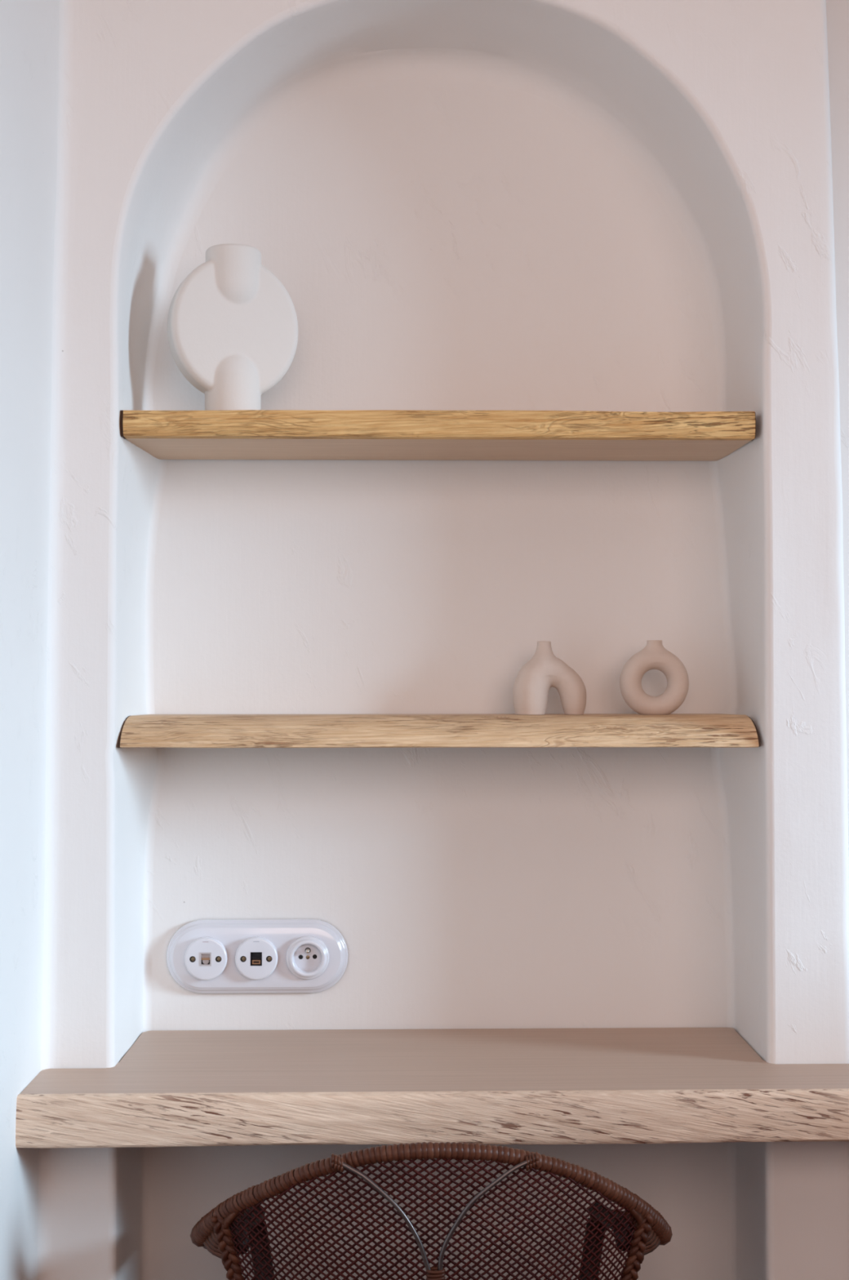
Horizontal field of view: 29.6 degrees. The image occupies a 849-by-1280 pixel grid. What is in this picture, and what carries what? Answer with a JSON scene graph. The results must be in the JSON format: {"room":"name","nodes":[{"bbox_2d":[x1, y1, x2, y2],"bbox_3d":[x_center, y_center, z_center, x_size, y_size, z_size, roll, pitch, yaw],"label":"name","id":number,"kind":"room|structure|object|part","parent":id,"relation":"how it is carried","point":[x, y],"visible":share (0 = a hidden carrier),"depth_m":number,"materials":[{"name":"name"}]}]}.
{"room":"home office","nodes":[
{"label":"home office","id":0,"kind":"room"},
{"bbox_2d":[0,0,59,1279],"bbox_3d":[-0.426,-0.124,0.206,0.026,2.700,3.584,0,-2,-1],"label":"wall","id":1,"kind":"structure","parent":0,"point":[29,28],"depth_m":1.86,"materials":[{"name":"white paint"}]},
{"bbox_2d":[36,0,848,1279],"bbox_3d":[0.028,-0.065,2.133,1.029,2.700,0.251,0,-2,-1],"label":"wall","id":2,"kind":"structure","parent":0,"point":[456,205],"depth_m":2.23,"materials":[{"name":"white paint"}]},
{"bbox_2d":[166,919,348,993],"bbox_3d":[-0.230,0.436,2.208,0.250,0.101,0.026,0,-2,-1],"label":"outlet panel","id":3,"kind":"object","parent":2,"relation":"attached to","point":[204,956],"visible":1,"depth_m":2.21,"materials":[{"name":"white plastic"}]},
{"bbox_2d":[201,953,209,957],"bbox_3d":[-0.299,0.431,2.200,0.014,0.007,0.004,0,-2,-1],"label":"shutter","id":4,"kind":"object","parent":3,"relation":"attached to","point":[203,955],"depth_m":2.20,"materials":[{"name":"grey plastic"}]},
{"bbox_3d":[-0.299,0.436,2.198,0.016,0.018,0.008,0,-2,-1],"label":"jack frame","id":5,"kind":"part","parent":3,"relation":"part of","materials":[{"name":"grey plastic"}]},
{"bbox_3d":[-0.230,0.436,2.200,0.016,0.018,0.008,0,-2,-1],"label":"port frame","id":6,"kind":"part","parent":3,"relation":"part of","materials":[{"name":"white plastic"}]},
{"bbox_2d":[15,1027,848,1147],"bbox_3d":[0.367,0.562,2.050,1.689,0.061,0.360,0,-2,-1],"label":"desk","id":7,"kind":"object","parent":2,"relation":"attached to","point":[585,1086],"visible":1,"depth_m":1.88,"materials":[{"name":"brown wood"}]},
{"bbox_2d":[120,409,755,461],"bbox_3d":[0.016,-0.272,2.143,0.810,0.036,0.211,0,-2,-1],"label":"wall shelf","id":8,"kind":"object","parent":2,"relation":"attached to","point":[229,434],"visible":1,"depth_m":2.05,"materials":[{"name":"brown wood"}]},
{"bbox_2d":[167,243,297,410],"bbox_3d":[-0.254,-0.404,2.133,0.172,0.229,0.074,1,-2,-20],"label":"vase","id":9,"kind":"object","parent":8,"relation":"on","point":[233,324],"visible":0.91,"depth_m":2.10,"materials":[{"name":"white ceramic"}]},
{"bbox_2d":[117,713,759,747],"bbox_3d":[0.018,0.119,2.131,0.813,0.041,0.209,0,-2,-1],"label":"wall shelf","id":10,"kind":"object","parent":2,"relation":"attached to","point":[508,730],"visible":1,"depth_m":2.04,"materials":[{"name":"brown wood"}]},
{"bbox_2d":[512,640,586,715],"bbox_3d":[0.169,0.051,2.169,0.099,0.099,0.054,0,-2,-1],"label":"vase","id":11,"kind":"object","parent":10,"relation":"on","point":[544,671],"visible":1,"depth_m":2.15,"materials":[{"name":"beige ceramic"}]},
{"bbox_2d":[619,640,688,714],"bbox_3d":[0.310,0.051,2.172,0.094,0.100,0.035,0,-2,-4],"label":"ring vase","id":12,"kind":"object","parent":10,"relation":"on","point":[654,655],"visible":1,"depth_m":2.16,"materials":[{"name":"beige ceramic"}]},
{"bbox_2d":[826,0,848,853],"bbox_3d":[1.896,-0.061,2.317,2.840,2.700,0.100,0,-2,-1],"label":"wall","id":13,"kind":"structure","parent":0,"point":[837,11],"depth_m":2.25,"materials":[{"name":"white paint"}]},
{"bbox_3d":[1.511,1.260,0.366,4.100,0.060,3.900,0,-2,-1],"label":"floor","id":14,"kind":"structure","parent":0,"visible":0},
{"bbox_2d":[190,1142,672,1279],"bbox_3d":[0.006,0.916,1.939,0.569,0.728,0.432,0,-2,-5],"label":"rattan chair","id":15,"kind":"object","parent":14,"relation":"on","point":[237,1224],"visible":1,"depth_m":1.76,"materials":[{"name":"brown wicker"}]},
{"bbox_3d":[-0.224,0.721,1.972,0.044,0.076,0.289,0,-2,-1],"label":"arm rail","id":16,"kind":"part","parent":15,"relation":"part of","materials":[{"name":"wicker"}]},
{"bbox_3d":[-0.200,0.858,2.098,0.031,0.183,0.088,1,-2,-40],"label":"arm post","id":17,"kind":"part","parent":15,"relation":"part of","materials":[{"name":"wicker"}]},
{"bbox_3d":[0.208,0.858,2.107,0.031,0.183,0.088,-1,-2,37],"label":"arm post","id":18,"kind":"part","parent":15,"relation":"part of","materials":[{"name":"wicker"}]},
{"bbox_3d":[0.237,0.721,1.983,0.044,0.076,0.289,0,-2,-1],"label":"arm rail","id":19,"kind":"part","parent":15,"relation":"part of","materials":[{"name":"wicker"}]}
]}

